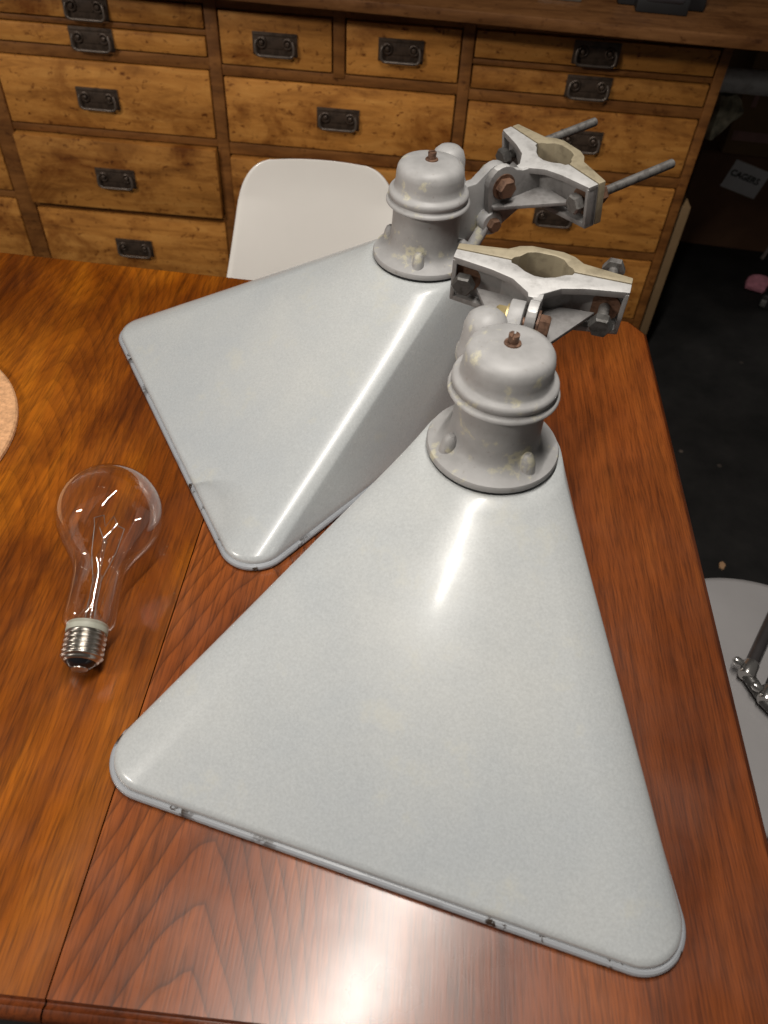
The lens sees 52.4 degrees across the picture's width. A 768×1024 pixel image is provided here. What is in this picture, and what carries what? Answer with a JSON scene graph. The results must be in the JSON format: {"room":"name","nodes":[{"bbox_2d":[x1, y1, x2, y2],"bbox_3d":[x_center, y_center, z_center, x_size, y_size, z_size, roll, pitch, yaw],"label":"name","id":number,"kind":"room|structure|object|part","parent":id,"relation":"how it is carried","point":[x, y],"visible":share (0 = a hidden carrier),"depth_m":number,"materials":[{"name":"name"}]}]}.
{"room":"workshop","nodes":[
{"label":"workshop","id":0,"kind":"room"},
{"bbox_2d":[0,241,767,1023],"bbox_3d":[-0.077,0.195,1.777,6.200,0.100,5.100,6,48,1],"label":"floor","id":1,"kind":"structure","parent":0,"point":[707,334],"depth_m":2.27,"materials":[{"name":"black"}]},
{"bbox_2d":[227,159,392,279],"bbox_3d":[-0.150,-0.196,1.536,0.460,0.782,0.488,4,47,0],"label":"shell chair","id":2,"kind":"object","parent":1,"relation":"on","point":[290,213],"visible":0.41,"depth_m":1.47,"materials":[{"name":"white plastic"}]},
{"bbox_2d":[0,0,733,328],"bbox_3d":[-0.379,-0.978,2.148,2.254,0.906,0.532,6,48,1],"label":"chest","id":3,"kind":"object","parent":1,"relation":"on","point":[132,132],"visible":0.59,"depth_m":1.81,"materials":[{"name":"brown wood"}]},
{"bbox_3d":[-1.223,-0.926,1.991,0.526,0.154,0.030,6,48,1],"label":"drawer","id":4,"kind":"part","parent":3,"relation":"part of","materials":[{"name":"brown wood"}]},
{"bbox_3d":[-1.232,-0.794,2.135,0.526,0.189,0.030,6,48,1],"label":"drawer","id":5,"kind":"part","parent":3,"relation":"part of","materials":[{"name":"brown wood"}]},
{"bbox_3d":[-0.653,-1.089,1.701,0.092,0.035,0.010,6,48,1],"label":"handle pull","id":6,"kind":"part","parent":3,"relation":"part of","materials":[{"name":"metal"}]},
{"bbox_3d":[-0.652,-1.098,1.698,0.100,0.046,0.013,6,48,1],"label":"handle plate","id":7,"kind":"part","parent":3,"relation":"part of","materials":[{"name":"black metal"}]},
{"bbox_3d":[-0.656,-1.048,1.746,0.092,0.035,0.010,6,48,1],"label":"handle pull","id":8,"kind":"part","parent":3,"relation":"part of","materials":[{"name":"metal"}]},
{"bbox_3d":[-0.655,-1.056,1.743,0.100,0.046,0.013,6,48,1],"label":"handle plate","id":9,"kind":"part","parent":3,"relation":"part of","materials":[{"name":"black metal"}]},
{"bbox_3d":[-0.676,-0.964,1.839,0.092,0.035,0.010,6,48,1],"label":"handle pull","id":10,"kind":"part","parent":3,"relation":"part of","materials":[{"name":"metal"}]},
{"bbox_3d":[-0.675,-0.973,1.837,0.100,0.046,0.013,6,48,1],"label":"handle plate","id":11,"kind":"part","parent":3,"relation":"part of","materials":[{"name":"black metal"}]},
{"bbox_3d":[-0.643,-1.112,1.714,0.501,0.045,0.030,6,48,1],"label":"drawer","id":12,"kind":"part","parent":3,"relation":"part of","materials":[{"name":"brown wood"}]},
{"bbox_3d":[-0.646,-1.072,1.757,0.501,0.039,0.030,6,48,1],"label":"drawer","id":13,"kind":"part","parent":3,"relation":"part of","materials":[{"name":"brown wood"}]},
{"bbox_3d":[-0.652,-0.989,1.848,0.501,0.149,0.030,6,48,1],"label":"drawer","id":14,"kind":"part","parent":3,"relation":"part of","materials":[{"name":"brown wood"}]},
{"bbox_3d":[-0.676,-0.829,1.963,0.092,0.035,0.010,6,48,1],"label":"handle pull","id":15,"kind":"part","parent":3,"relation":"part of","materials":[{"name":"metal"}]},
{"bbox_3d":[-0.675,-0.837,1.960,0.100,0.046,0.013,6,48,1],"label":"handle plate","id":16,"kind":"part","parent":3,"relation":"part of","materials":[{"name":"black metal"}]},
{"bbox_3d":[-0.662,-0.853,1.974,0.501,0.174,0.030,6,48,1],"label":"drawer","id":17,"kind":"part","parent":3,"relation":"part of","materials":[{"name":"brown wood"}]},
{"bbox_3d":[-0.670,-0.733,2.127,0.501,0.172,0.030,6,48,1],"label":"drawer","id":18,"kind":"part","parent":3,"relation":"part of","materials":[{"name":"brown wood"}]},
{"bbox_3d":[-0.678,-0.707,2.119,0.092,0.035,0.010,6,48,1],"label":"handle pull","id":19,"kind":"part","parent":3,"relation":"part of","materials":[{"name":"metal"}]},
{"bbox_3d":[-0.677,-0.716,2.116,0.100,0.046,0.013,6,48,1],"label":"handle plate","id":20,"kind":"part","parent":3,"relation":"part of","materials":[{"name":"black metal"}]},
{"bbox_3d":[-0.242,-1.021,1.722,0.092,0.035,0.010,6,48,1],"label":"handle pull","id":21,"kind":"part","parent":3,"relation":"part of","materials":[{"name":"metal"}]},
{"bbox_3d":[-0.241,-1.029,1.719,0.100,0.046,0.013,6,48,1],"label":"handle plate","id":22,"kind":"part","parent":3,"relation":"part of","materials":[{"name":"black metal"}]},
{"bbox_3d":[-0.238,-1.048,1.731,0.249,0.106,0.030,6,48,1],"label":"drawer","id":23,"kind":"part","parent":3,"relation":"part of","materials":[{"name":"brown wood"}]},
{"bbox_3d":[-0.115,-0.794,1.969,0.531,0.165,0.030,6,48,1],"label":"drawer","id":24,"kind":"part","parent":3,"relation":"part of","materials":[{"name":"brown wood"}]},
{"bbox_3d":[-0.109,-0.909,1.826,0.092,0.035,0.010,6,48,1],"label":"handle pull","id":25,"kind":"part","parent":3,"relation":"part of","materials":[{"name":"metal"}]},
{"bbox_3d":[-0.108,-0.917,1.823,0.100,0.046,0.013,6,48,1],"label":"handle plate","id":26,"kind":"part","parent":3,"relation":"part of","materials":[{"name":"black metal"}]},
{"bbox_3d":[-0.105,-0.931,1.840,0.531,0.144,0.030,6,48,1],"label":"drawer","id":27,"kind":"part","parent":3,"relation":"part of","materials":[{"name":"brown wood"}]},
{"bbox_3d":[0.036,-0.999,1.709,0.092,0.035,0.010,6,48,1],"label":"handle pull","id":28,"kind":"part","parent":3,"relation":"part of","materials":[{"name":"metal"}]},
{"bbox_3d":[0.037,-1.008,1.706,0.100,0.046,0.013,6,48,1],"label":"handle plate","id":29,"kind":"part","parent":3,"relation":"part of","materials":[{"name":"black metal"}]},
{"bbox_3d":[0.043,-1.020,1.724,0.250,0.106,0.030,6,48,1],"label":"drawer","id":30,"kind":"part","parent":3,"relation":"part of","materials":[{"name":"brown wood"}]},
{"bbox_2d":[233,0,767,50],"bbox_3d":[0.033,-1.409,1.938,3.500,0.023,1.213,6,48,1],"label":"countertop","id":31,"kind":"structure","parent":3,"relation":"on","point":[738,24],"depth_m":1.57,"materials":[{"name":"brown wood"}]},
{"bbox_2d":[617,0,706,15],"bbox_3d":[0.586,-1.108,1.635,0.180,0.070,0.176,8,48,4],"label":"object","id":32,"kind":"object","parent":31,"relation":"on","point":[669,7],"visible":1,"depth_m":1.60,"materials":[{"name":"plastic"}]},
{"bbox_3d":[0.424,-0.737,1.950,0.100,0.046,0.013,6,48,1],"label":"handle plate","id":33,"kind":"part","parent":3,"relation":"part of","materials":[{"name":"black metal"}]},
{"bbox_3d":[0.424,-0.729,1.952,0.092,0.035,0.010,6,48,1],"label":"handle pull","id":34,"kind":"part","parent":3,"relation":"part of","materials":[{"name":"metal"}]},
{"bbox_3d":[0.432,-0.625,2.102,0.520,0.170,0.030,6,48,1],"label":"drawer","id":35,"kind":"part","parent":3,"relation":"part of","materials":[{"name":"brown wood"}]},
{"bbox_3d":[0.442,-0.756,1.958,0.520,0.165,0.030,6,48,1],"label":"drawer","id":36,"kind":"part","parent":3,"relation":"part of","materials":[{"name":"brown wood"}]},
{"bbox_3d":[0.450,-0.876,1.827,0.520,0.130,0.030,6,48,1],"label":"drawer","id":37,"kind":"part","parent":3,"relation":"part of","materials":[{"name":"brown wood"}]},
{"bbox_3d":[0.455,-0.852,1.814,0.092,0.035,0.010,6,48,1],"label":"handle pull","id":38,"kind":"part","parent":3,"relation":"part of","materials":[{"name":"metal"}]},
{"bbox_3d":[0.456,-0.860,1.812,0.100,0.046,0.013,6,48,1],"label":"handle plate","id":39,"kind":"part","parent":3,"relation":"part of","materials":[{"name":"black metal"}]},
{"bbox_3d":[0.452,-0.930,1.730,0.092,0.035,0.010,6,48,1],"label":"handle pull","id":40,"kind":"part","parent":3,"relation":"part of","materials":[{"name":"metal"}]},
{"bbox_3d":[0.453,-0.939,1.727,0.100,0.046,0.013,6,48,1],"label":"handle plate","id":41,"kind":"part","parent":3,"relation":"part of","materials":[{"name":"black metal"}]},
{"bbox_3d":[0.456,-0.955,1.741,0.520,0.045,0.030,6,48,1],"label":"drawer","id":42,"kind":"part","parent":3,"relation":"part of","materials":[{"name":"brown wood"}]},
{"bbox_3d":[0.456,-0.976,1.680,0.092,0.035,0.010,6,48,1],"label":"handle pull","id":43,"kind":"part","parent":3,"relation":"part of","materials":[{"name":"metal"}]},
{"bbox_3d":[0.457,-0.984,1.677,0.100,0.046,0.013,6,48,1],"label":"handle plate","id":44,"kind":"part","parent":3,"relation":"part of","materials":[{"name":"black metal"}]},
{"bbox_3d":[0.459,-0.999,1.693,0.520,0.053,0.030,6,48,1],"label":"drawer","id":45,"kind":"part","parent":3,"relation":"part of","materials":[{"name":"brown wood"}]},
{"bbox_2d":[0,252,767,1023],"bbox_3d":[-0.403,0.220,1.163,1.486,0.740,1.006,6,48,1],"label":"dining table","id":46,"kind":"object","parent":1,"relation":"on","point":[116,908],"visible":0.64,"depth_m":0.70,"materials":[{"name":"orange wood"}]},
{"bbox_2d":[0,370,18,460],"bbox_3d":[-0.635,-0.090,0.924,0.380,0.008,0.380,6,48,1],"label":"mat","id":47,"kind":"object","parent":46,"relation":"on","point":[9,410],"visible":1,"depth_m":0.96,"materials":[{"name":"beige"}]},
{"bbox_3d":[-0.706,0.315,0.572,0.930,0.023,0.014,6,48,1],"label":"edge moulding","id":48,"kind":"part","parent":46,"relation":"part of","materials":[{"name":"brown wood"}]},
{"bbox_2d":[54,463,163,672],"bbox_3d":[-0.284,0.043,0.759,0.105,0.105,0.215,6,48,1],"label":"light bulb","id":49,"kind":"object","parent":46,"relation":"on","point":[84,640],"visible":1,"depth_m":0.71,"materials":[{"name":"clear glass"}]},
{"bbox_3d":[-0.274,0.074,0.761,0.034,0.037,0.094,6,48,1],"label":"stem","id":50,"kind":"part","parent":49,"relation":"part of","materials":[{"name":"clear glass"}]},
{"bbox_3d":[-0.620,-0.403,1.232,0.930,0.021,0.006,7,48,3],"label":"edge moulding","id":51,"kind":"part","parent":46,"relation":"part of","materials":[{"name":"brown wood"}]},
{"bbox_3d":[0.031,0.387,0.554,0.548,0.023,0.014,6,48,1],"label":"edge moulding","id":52,"kind":"part","parent":46,"relation":"part of","materials":[{"name":"brown wood"}]},
{"bbox_2d":[119,117,674,570],"bbox_3d":[0.026,-0.290,0.957,0.648,0.293,0.490,-19,52,-20],"label":"floodlight","id":53,"kind":"object","parent":46,"relation":"on","point":[279,399],"visible":0.93,"depth_m":0.91,"materials":[{"name":"grey metal"}]},
{"bbox_2d":[122,239,475,563],"bbox_3d":[-0.078,-0.214,0.963,0.412,0.163,0.482,-19,52,-20],"label":"shade","id":54,"kind":"object","parent":53,"relation":"attached to","point":[278,399],"depth_m":0.91,"materials":[{"name":"grey metal"}]},
{"bbox_2d":[574,188,585,213],"bbox_3d":[0.232,-0.364,0.913,0.007,0.031,0.031,-19,52,-20],"label":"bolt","id":55,"kind":"object","parent":53,"relation":"in","point":[579,193],"depth_m":0.90,"materials":[{"name":"grey metal"}]},
{"bbox_2d":[109,243,685,977],"bbox_3d":[0.081,-0.006,0.700,0.490,0.293,0.582,15,48,10],"label":"floodlight","id":56,"kind":"object","parent":46,"relation":"on","point":[426,705],"visible":1,"depth_m":0.65,"materials":[{"name":"grey metal"}]},
{"bbox_2d":[451,265,480,289],"bbox_3d":[0.084,-0.238,0.793,0.031,0.031,0.006,15,48,10],"label":"washer","id":57,"kind":"object","parent":56,"relation":"in","point":[472,272],"depth_m":0.78,"materials":[{"name":"brown metal"}]},
{"bbox_2d":[590,296,620,318],"bbox_3d":[0.218,-0.203,0.769,0.031,0.031,0.006,15,48,10],"label":"washer","id":58,"kind":"object","parent":56,"relation":"in","point":[611,305],"depth_m":0.76,"materials":[{"name":"brown metal"}]},
{"bbox_3d":[0.076,0.035,0.877,0.555,0.021,0.973,6,48,1],"label":"edge moulding","id":59,"kind":"part","parent":46,"relation":"part of","materials":[{"name":"brown wood"}]},
{"bbox_2d":[639,194,690,334],"bbox_3d":[0.760,-0.758,2.292,0.034,0.505,0.450,6,48,1],"label":"wooden board","id":60,"kind":"object","parent":1,"relation":"on","point":[684,210],"visible":0.14,"depth_m":2.07,"materials":[{"name":"brown wood"}]},
{"bbox_2d":[719,561,725,569],"bbox_3d":[0.791,0.126,1.826,0.015,0.005,0.024,22,50,16],"label":"chip","id":61,"kind":"object","parent":1,"relation":"on","point":[722,565],"visible":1,"depth_m":1.82,"materials":[{"name":"beige"}]},
{"bbox_2d":[679,137,767,251],"bbox_3d":[1.552,-1.235,2.900,0.900,0.329,0.543,9,48,4],"label":"cardboard box","id":62,"kind":"object","parent":1,"relation":"on","point":[726,193],"visible":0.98,"depth_m":2.74,"materials":[{"name":"brown cardboard"}]},
{"bbox_2d":[716,48,767,156],"bbox_3d":[1.485,-1.444,2.638,0.630,0.330,0.502,8,48,3],"label":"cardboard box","id":63,"kind":"object","parent":62,"relation":"on","point":[748,134],"visible":0.38,"depth_m":2.56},
{"bbox_2d":[705,578,767,838],"bbox_3d":[0.515,0.406,1.244,0.408,0.462,0.408,6,48,1],"label":"round stool","id":64,"kind":"object","parent":1,"relation":"on","point":[739,607],"visible":0.09,"depth_m":1.12,"materials":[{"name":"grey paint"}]},
{"bbox_2d":[732,612,767,712],"bbox_3d":[0.567,0.199,1.101,0.136,0.024,0.290,21,50,15],"label":"stand","id":65,"kind":"object","parent":64,"relation":"on","point":[748,669],"visible":1,"depth_m":1.07,"materials":[{"name":"silver metal"}]},
{"bbox_3d":[0.490,0.207,1.081,0.014,0.014,0.013,26,51,19],"label":"knob","id":66,"kind":"part","parent":65,"relation":"part of","materials":[{"name":"silver metal"}]},
{"bbox_3d":[0.504,0.237,1.055,0.014,0.014,0.013,26,51,19],"label":"knob","id":67,"kind":"part","parent":65,"relation":"part of","materials":[{"name":"silver metal"}]},
{"bbox_3d":[0.562,0.160,1.136,0.018,0.018,0.200,29,52,21],"label":"tube leg","id":68,"kind":"part","parent":65,"relation":"part of","materials":[{"name":"grey metal"}]},
{"bbox_2d":[719,66,767,95],"bbox_3d":[1.185,-0.734,2.101,0.905,0.795,0.120,6,48,1],"label":"pipe rail","id":69,"kind":"object","parent":1,"relation":"on","point":[738,80],"visible":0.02,"depth_m":1.82,"materials":[{"name":"grey metal"}]},
{"bbox_2d":[704,92,743,139],"bbox_3d":[0.819,-0.963,1.902,0.098,0.105,0.050,6,48,1],"label":"cloth bundle","id":70,"kind":"object","parent":69,"relation":"hanging from","point":[728,108],"visible":0.73,"depth_m":1.88,"materials":[{"name":"grey fabric"}]},
{"bbox_2d":[745,274,767,293],"bbox_3d":[1.276,-0.779,2.660,0.083,0.036,0.071,17,49,11],"label":"scrap","id":71,"kind":"object","parent":1,"relation":"on","point":[757,283],"visible":0.98,"depth_m":2.65,"materials":[{"name":"pink"}]},
{"bbox_2d":[758,286,767,309],"bbox_3d":[1.355,-0.689,2.572,0.205,0.056,0.124,28,52,20],"label":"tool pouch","id":72,"kind":"object","parent":1,"relation":"on","point":[763,302],"visible":1,"depth_m":2.57,"materials":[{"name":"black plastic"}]},
{"bbox_2d":[760,247,767,259],"bbox_3d":[1.375,-0.947,2.782,0.012,0.081,0.077,34,54,25],"label":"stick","id":73,"kind":"object","parent":1,"relation":"on","point":[766,250],"visible":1,"depth_m":2.78,"materials":[{"name":"grey"}]}
]}

